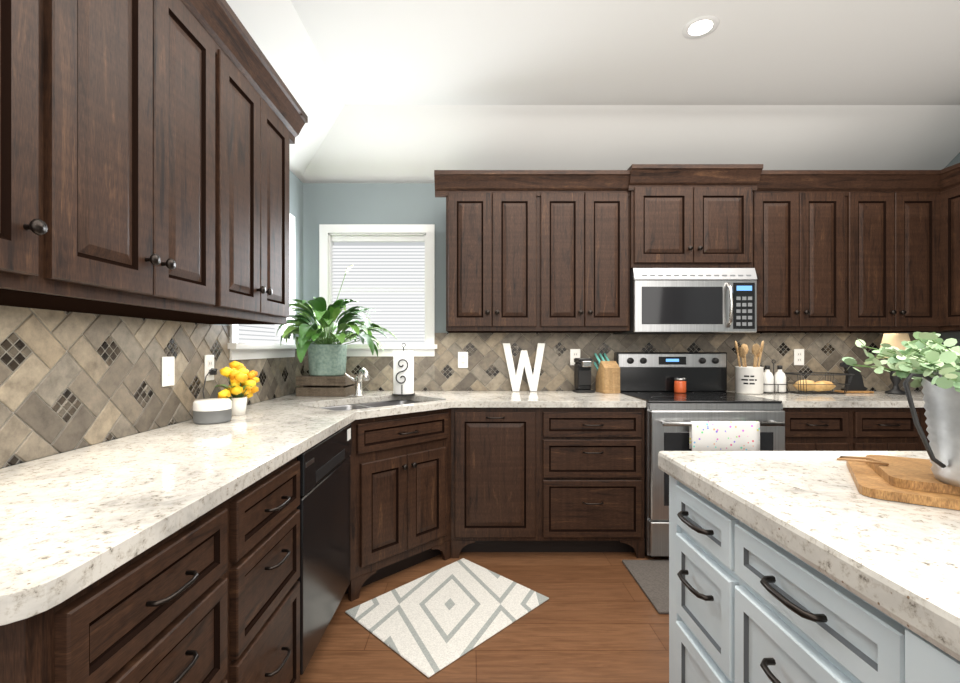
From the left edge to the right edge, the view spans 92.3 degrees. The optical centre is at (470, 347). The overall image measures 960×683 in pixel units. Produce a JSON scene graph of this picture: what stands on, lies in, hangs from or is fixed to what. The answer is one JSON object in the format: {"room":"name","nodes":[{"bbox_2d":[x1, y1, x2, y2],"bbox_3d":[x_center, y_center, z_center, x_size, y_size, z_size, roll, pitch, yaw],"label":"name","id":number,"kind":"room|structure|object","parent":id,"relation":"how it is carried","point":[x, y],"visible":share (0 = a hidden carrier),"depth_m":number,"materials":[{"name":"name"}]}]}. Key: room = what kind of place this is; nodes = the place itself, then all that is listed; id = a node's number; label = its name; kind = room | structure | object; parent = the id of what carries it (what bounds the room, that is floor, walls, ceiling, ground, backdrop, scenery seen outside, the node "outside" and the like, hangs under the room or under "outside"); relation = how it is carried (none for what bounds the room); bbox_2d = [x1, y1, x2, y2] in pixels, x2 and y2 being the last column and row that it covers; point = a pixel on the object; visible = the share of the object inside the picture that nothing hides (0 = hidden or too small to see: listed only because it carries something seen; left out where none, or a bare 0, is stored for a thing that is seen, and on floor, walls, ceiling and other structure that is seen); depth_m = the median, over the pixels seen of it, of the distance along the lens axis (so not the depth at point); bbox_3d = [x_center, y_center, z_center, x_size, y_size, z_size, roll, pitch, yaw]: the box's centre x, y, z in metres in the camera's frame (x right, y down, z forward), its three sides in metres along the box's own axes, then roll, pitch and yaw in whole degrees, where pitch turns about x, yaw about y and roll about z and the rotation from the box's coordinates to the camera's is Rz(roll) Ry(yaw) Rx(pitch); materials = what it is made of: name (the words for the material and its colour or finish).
{"room":"kitchen","nodes":[
{"label":"kitchen","id":0,"kind":"room"},
{"bbox_2d":[0,170,302,468],"bbox_3d":[-1.250,0.020,0.700,0.100,2.400,5.200,0,0,0],"label":"wall","id":1,"kind":"structure","parent":0,"point":[295,196],"depth_m":3.19,"materials":[{"name":"grey paint"}]},
{"bbox_2d":[0,0,59,299],"bbox_3d":[-1.013,-0.555,0.748,0.370,0.890,0.305,0,0,0],"label":"upper cabinet","id":2,"kind":"object","parent":1,"relation":"attached to","point":[29,29],"depth_m":0.87,"materials":[{"name":"brown wood"}]},
{"bbox_2d":[0,0,223,319],"bbox_3d":[-1.013,-0.555,1.205,0.370,0.890,0.610,0,0,0],"label":"upper cabinet","id":3,"kind":"object","parent":1,"relation":"attached to","point":[144,158],"depth_m":1.17,"materials":[{"name":"brown wood"}]},
{"bbox_2d":[0,305,303,467],"bbox_3d":[-1.196,0.099,1.905,0.006,0.413,2.771,0,0,0],"label":"backsplash","id":4,"kind":"structure","parent":1,"relation":"attached to","point":[69,381],"depth_m":1.48,"materials":[{"name":"tile"}]},
{"bbox_2d":[162,357,173,386],"bbox_3d":[-1.186,0.092,1.810,0.012,0.116,0.072,0,0,0],"label":"light switch","id":5,"kind":"object","parent":4,"relation":"attached to","point":[167,371],"visible":1,"depth_m":1.80,"materials":[{"name":"white plastic"}]},
{"bbox_2d":[204,355,213,380],"bbox_3d":[-1.188,0.090,2.095,0.007,0.116,0.072,0,0,0],"label":"electrical outlet","id":6,"kind":"object","parent":4,"relation":"attached to","point":[208,362],"visible":0.69,"depth_m":2.08,"materials":[{"name":"white plastic"}]},
{"bbox_2d":[202,368,217,398],"bbox_3d":[-1.141,0.149,2.002,0.087,0.122,0.209,0,0,0],"label":"cord","id":7,"kind":"object","parent":6,"relation":"attached to","point":[212,371],"visible":1,"depth_m":2.02,"materials":[{"name":"black plastic"}]},
{"bbox_2d":[168,44,295,323],"bbox_3d":[-1.013,-0.555,1.815,0.370,0.890,0.610,0,0,0],"label":"upper cabinet","id":8,"kind":"object","parent":1,"relation":"attached to","point":[258,136],"depth_m":1.77,"materials":[{"name":"brown wood"}]},
{"bbox_2d":[228,213,296,359],"bbox_3d":[-1.222,-0.410,2.690,0.145,0.940,0.860,0,0,0],"label":"window","id":9,"kind":"structure","parent":1,"relation":"in","point":[254,341],"depth_m":2.76,"materials":[{"name":"white"}]},
{"bbox_2d":[303,183,447,343],"bbox_3d":[1.075,0.020,3.350,4.750,2.400,0.100,0,0,0],"label":"wall","id":10,"kind":"structure","parent":0,"point":[372,203],"depth_m":3.30,"materials":[{"name":"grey paint"}]},
{"bbox_2d":[319,224,436,355],"bbox_3d":[-0.670,-0.410,3.322,0.860,0.940,0.145,0,0,0],"label":"window","id":11,"kind":"structure","parent":10,"relation":"in","point":[390,275],"depth_m":3.34,"materials":[{"name":"white"}]},
{"bbox_2d":[444,188,539,332],"bbox_3d":[0.135,-0.555,3.113,0.590,0.890,0.370,0,0,0],"label":"upper cabinet","id":12,"kind":"object","parent":10,"relation":"attached to","point":[493,234],"depth_m":2.93,"materials":[{"name":"brown wood"}]},
{"bbox_2d":[536,188,629,332],"bbox_3d":[0.722,-0.555,3.113,0.585,0.890,0.370,0,0,0],"label":"upper cabinet","id":13,"kind":"object","parent":10,"relation":"attached to","point":[585,276],"depth_m":2.93,"materials":[{"name":"brown wood"}]},
{"bbox_2d":[303,333,939,390],"bbox_3d":[1.075,0.099,3.296,4.548,0.413,0.006,0,0,0],"label":"backsplash","id":14,"kind":"structure","parent":10,"relation":"attached to","point":[485,370],"depth_m":3.29,"materials":[{"name":"tile"}]},
{"bbox_2d":[458,352,467,367],"bbox_3d":[-0.057,0.085,3.288,0.072,0.116,0.007,0,0,0],"label":"electrical outlet","id":15,"kind":"object","parent":14,"relation":"attached to","point":[462,359],"visible":1,"depth_m":3.29,"materials":[{"name":"white plastic"}]},
{"bbox_2d":[570,349,579,364],"bbox_3d":[0.744,0.065,3.288,0.072,0.116,0.007,0,0,0],"label":"electrical outlet","id":16,"kind":"object","parent":14,"relation":"attached to","point":[574,353],"visible":0.65,"depth_m":3.29,"materials":[{"name":"white plastic"}]},
{"bbox_2d":[794,349,803,364],"bbox_3d":[2.340,0.065,3.288,0.072,0.116,0.007,0,0,0],"label":"electrical outlet","id":17,"kind":"object","parent":14,"relation":"attached to","point":[798,356],"visible":1,"depth_m":3.29,"materials":[{"name":"white plastic"}]},
{"bbox_2d":[628,180,759,271],"bbox_3d":[1.400,-0.766,3.098,0.770,0.517,0.400,0,0,0],"label":"upper cabinet","id":18,"kind":"object","parent":10,"relation":"attached to","point":[672,223],"depth_m":2.90,"materials":[{"name":"brown wood"}]},
{"bbox_2d":[614,268,756,333],"bbox_3d":[1.400,-0.300,3.055,0.764,0.404,0.482,0,0,0],"label":"microwave","id":19,"kind":"object","parent":18,"relation":"attached to","point":[693,300],"visible":1,"depth_m":2.87,"materials":[{"name":"silver metal"}]},
{"bbox_2d":[753,188,851,332],"bbox_3d":[2.087,-0.555,3.113,0.605,0.890,0.370,0,0,0],"label":"upper cabinet","id":20,"kind":"object","parent":10,"relation":"attached to","point":[804,274],"depth_m":2.93,"materials":[{"name":"brown wood"}]},
{"bbox_2d":[828,188,939,332],"bbox_3d":[2.695,-0.555,3.113,0.610,0.890,0.370,0,0,0],"label":"upper cabinet","id":21,"kind":"object","parent":10,"relation":"attached to","point":[896,231],"depth_m":2.93,"materials":[{"name":"brown wood"}]},
{"bbox_2d":[299,552,668,682],"bbox_3d":[1.075,1.260,0.700,4.550,0.080,5.200,0,0,0],"label":"floor","id":22,"kind":"structure","parent":0,"point":[596,617],"depth_m":1.95,"materials":[{"name":"brown wood"}]},
{"bbox_2d":[0,490,243,682],"bbox_3d":[-0.878,0.783,0.843,0.635,0.874,0.486,0,0,0],"label":"base cabinet","id":23,"kind":"object","parent":22,"relation":"on","point":[210,596],"depth_m":0.83,"materials":[{"name":"brown wood"}]},
{"bbox_2d":[0,391,924,625],"bbox_3d":[1.075,0.426,1.925,4.529,0.243,2.730,0,0,0],"label":"countertop","id":24,"kind":"structure","parent":23,"relation":"on","point":[73,522],"depth_m":1.12,"materials":[{"name":"stone"}]},
{"bbox_2d":[193,398,231,423],"bbox_3d":[-1.065,0.259,1.900,0.140,0.090,0.140,0,0,0],"label":"round device","id":25,"kind":"object","parent":24,"relation":"on","point":[212,411],"visible":1,"depth_m":1.84,"materials":[{"name":"grey plastic"}]},
{"bbox_2d":[215,361,259,415],"bbox_3d":[-1.068,0.181,2.100,0.193,0.246,0.255,0,0,0],"label":"flowers","id":26,"kind":"object","parent":24,"relation":"on","point":[243,380],"visible":1,"depth_m":2.06,"materials":[{"name":"yellow plant"}]},
{"bbox_2d":[296,374,356,396],"bbox_3d":[-0.935,0.241,3.005,0.320,0.125,0.230,0,0,4],"label":"crate","id":27,"kind":"object","parent":24,"relation":"on","point":[336,386],"visible":0.92,"depth_m":2.89,"materials":[{"name":"brown wood"}]},
{"bbox_2d":[276,265,395,375],"bbox_3d":[-0.809,-0.177,2.914,0.645,0.710,0.632,0,0,0],"label":"potted plant","id":28,"kind":"object","parent":27,"relation":"on","point":[327,355],"visible":1,"depth_m":2.89,"materials":[{"name":"green plant"}]},
{"bbox_2d":[344,368,369,396],"bbox_3d":[-0.697,0.213,2.845,0.175,0.182,0.186,0,0,0],"label":"faucet","id":29,"kind":"object","parent":24,"relation":"on","point":[358,379],"visible":1,"depth_m":2.88,"materials":[{"name":"silver metal"}]},
{"bbox_2d":[392,343,414,395],"bbox_3d":[-0.440,0.136,3.009,0.150,0.336,0.152,0,0,0],"label":"paper towel holder","id":30,"kind":"object","parent":24,"relation":"on","point":[403,372],"visible":1,"depth_m":2.95,"materials":[{"name":"black"}]},
{"bbox_2d":[503,343,544,390],"bbox_3d":[0.375,0.136,3.249,0.299,0.339,0.069,0,0,0],"label":"letter","id":31,"kind":"object","parent":24,"relation":"on","point":[532,378],"visible":0.98,"depth_m":3.24,"materials":[{"name":"white"}]},
{"bbox_2d":[573,358,594,392],"bbox_3d":[0.775,0.186,3.171,0.120,0.235,0.102,0,0,-12],"label":"can opener","id":32,"kind":"object","parent":24,"relation":"on","point":[582,375],"visible":1,"depth_m":3.15,"materials":[{"name":"black plastic"}]},
{"bbox_2d":[594,353,619,393],"bbox_3d":[0.930,0.170,3.188,0.110,0.267,0.217,0,0,-8],"label":"knife block","id":33,"kind":"object","parent":24,"relation":"on","point":[608,377],"visible":0.94,"depth_m":3.09,"materials":[{"name":"brown wood"}]},
{"bbox_2d":[734,341,763,393],"bbox_3d":[1.870,0.127,3.100,0.171,0.354,0.173,0,0,0],"label":"utensil crock","id":34,"kind":"object","parent":24,"relation":"on","point":[749,379],"visible":1,"depth_m":3.04,"materials":[{"name":"white ceramic"}]},
{"bbox_2d":[764,359,787,392],"bbox_3d":[2.055,0.190,3.130,0.176,0.226,0.096,0,0,0],"label":"caddy","id":35,"kind":"object","parent":24,"relation":"on","point":[775,382],"visible":0.9,"depth_m":3.10,"materials":[{"name":"white ceramic"}]},
{"bbox_2d":[784,372,854,393],"bbox_3d":[2.320,0.236,3.100,0.368,0.133,0.228,0,0,0],"label":"bread basket","id":36,"kind":"object","parent":24,"relation":"on","point":[811,386],"visible":0.9,"depth_m":3.07,"materials":[{"name":"black"}]},
{"bbox_2d":[834,362,873,392],"bbox_3d":[2.600,0.194,3.130,0.200,0.220,0.090,0,0,0],"label":"dog figurine","id":37,"kind":"object","parent":24,"relation":"on","point":[856,385],"visible":0.77,"depth_m":3.12,"materials":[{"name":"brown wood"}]},
{"bbox_2d":[880,333,910,394],"bbox_3d":[2.820,0.104,3.060,0.190,0.400,0.190,0,0,0],"label":"table lamp","id":38,"kind":"object","parent":24,"relation":"on","point":[894,339],"visible":0.56,"depth_m":3.03,"materials":[{"name":"black"}]},
{"bbox_2d":[244,457,299,682],"bbox_3d":[-0.878,0.783,1.310,0.635,0.874,0.450,0,0,0],"label":"base cabinet","id":39,"kind":"object","parent":22,"relation":"on","point":[271,513],"depth_m":1.31,"materials":[{"name":"brown wood"}]},
{"bbox_2d":[297,424,350,674],"bbox_3d":[-0.868,0.784,1.847,0.624,0.872,0.617,0,0,0],"label":"dishwasher","id":40,"kind":"object","parent":22,"relation":"on","point":[323,507],"visible":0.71,"depth_m":1.75,"materials":[{"name":"black metal"}]},
{"bbox_2d":[344,408,455,600],"bbox_3d":[-0.363,0.783,2.433,0.514,0.874,0.548,0,0,0],"label":"base cabinet","id":41,"kind":"object","parent":22,"relation":"on","point":[403,466],"depth_m":2.41,"materials":[{"name":"brown wood"}]},
{"bbox_2d":[345,558,548,677],"bbox_3d":[-0.100,1.215,2.180,0.600,0.008,0.760,0,0,45],"label":"area rug","id":42,"kind":"object","parent":22,"relation":"on","point":[431,624],"visible":1,"depth_m":2.11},
{"bbox_2d":[456,408,543,557],"bbox_3d":[0.140,0.783,2.978,0.510,0.874,0.636,0,0,0],"label":"base cabinet","id":43,"kind":"object","parent":22,"relation":"on","point":[500,451],"depth_m":2.66,"materials":[{"name":"brown wood"}]},
{"bbox_2d":[544,408,644,557],"bbox_3d":[0.701,0.783,2.978,0.613,0.874,0.636,0,0,0],"label":"base cabinet","id":44,"kind":"object","parent":22,"relation":"on","point":[594,457],"depth_m":2.67,"materials":[{"name":"brown wood"}]},
{"bbox_2d":[622,560,668,613],"bbox_3d":[1.400,1.213,2.370,1.080,0.012,0.520,0,0,0],"label":"area rug","id":45,"kind":"object","parent":22,"relation":"on","point":[651,577],"visible":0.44,"depth_m":2.41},
{"bbox_2d":[614,352,784,557],"bbox_3d":[1.397,0.625,2.900,0.767,1.190,0.745,0,0,0],"label":"range","id":46,"kind":"object","parent":22,"relation":"on","point":[692,404],"visible":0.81,"depth_m":2.62,"materials":[{"name":"silver metal"}]},
{"bbox_2d":[674,377,686,392],"bbox_3d":[1.420,0.252,3.130,0.076,0.100,0.075,0,0,0],"label":"candle","id":47,"kind":"object","parent":46,"relation":"on","point":[679,383],"depth_m":3.10,"materials":[{"name":"orange wax"}]},
{"bbox_2d":[689,421,760,461],"bbox_3d":[1.402,0.512,2.549,0.375,0.216,0.044,0,0,0],"label":"towel","id":48,"kind":"object","parent":46,"relation":"hanging from","point":[703,435],"depth_m":2.54,"materials":[{"name":"white fabric"}]},
{"bbox_2d":[669,475,959,682],"bbox_3d":[1.167,0.791,0.122,1.267,0.857,2.445,0,0,0],"label":"kitchen island","id":49,"kind":"object","parent":22,"relation":"on","point":[747,604],"visible":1,"depth_m":0.91,"materials":[{"name":"paint"}]},
{"bbox_2d":[658,451,959,661],"bbox_3d":[1.195,0.333,0.122,1.280,0.056,2.515,0,0,0],"label":"island countertop","id":50,"kind":"structure","parent":49,"relation":"on","point":[899,562],"depth_m":0.81,"materials":[{"name":"stone"}]},
{"bbox_2d":[837,455,959,509],"bbox_3d":[1.088,0.278,0.948,0.529,0.051,0.340,0,0,35],"label":"cutting boards","id":51,"kind":"object","parent":50,"relation":"on","point":[904,479],"visible":0.92,"depth_m":0.95,"materials":[{"name":"brown wood"}]},
{"bbox_2d":[842,331,959,486],"bbox_3d":[1.015,0.109,0.891,0.440,0.315,0.418,0,0,0],"label":"potted plant","id":52,"kind":"object","parent":51,"relation":"on","point":[934,372],"visible":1,"depth_m":0.90,"materials":[{"name":"silver"}]},
{"bbox_2d":[781,408,855,450],"bbox_3d":[1.992,0.783,2.978,0.415,0.874,0.636,0,0,0],"label":"base cabinet","id":53,"kind":"object","parent":22,"relation":"on","point":[806,429],"depth_m":2.67,"materials":[{"name":"brown wood"}]},
{"bbox_2d":[856,408,927,450],"bbox_3d":[2.405,0.783,2.978,0.410,0.874,0.636,0,0,0],"label":"base cabinet","id":54,"kind":"object","parent":22,"relation":"on","point":[877,429],"depth_m":2.67,"materials":[{"name":"brown wood"}]},
{"bbox_2d":[226,0,959,182],"bbox_3d":[1.024,-1.411,0.750,4.649,0.463,5.300,0,0,0],"label":"ceiling","id":55,"kind":"structure","parent":0,"point":[401,91],"depth_m":2.64,"materials":[{"name":"white paint"}]},
{"bbox_2d":[682,15,719,38],"bbox_3d":[1.090,-1.520,2.190,0.160,0.004,0.160,0,0,0],"label":"recessed light","id":56,"kind":"object","parent":55,"relation":"in","point":[707,25],"visible":1,"depth_m":2.19,"materials":[{"name":"white"}]},
{"bbox_2d":[940,152,959,348],"bbox_3d":[3.400,-0.202,0.700,0.100,2.843,5.200,0,0,0],"label":"wall","id":57,"kind":"structure","parent":0,"point":[944,336],"depth_m":3.20,"materials":[{"name":"grey paint"}]},
{"bbox_2d":[940,180,959,331],"bbox_3d":[3.163,-0.555,2.644,0.370,0.890,0.608,0,0,0],"label":"upper cabinet","id":58,"kind":"object","parent":57,"relation":"attached to","point":[950,194],"depth_m":2.87,"materials":[{"name":"brown wood"}]}
]}

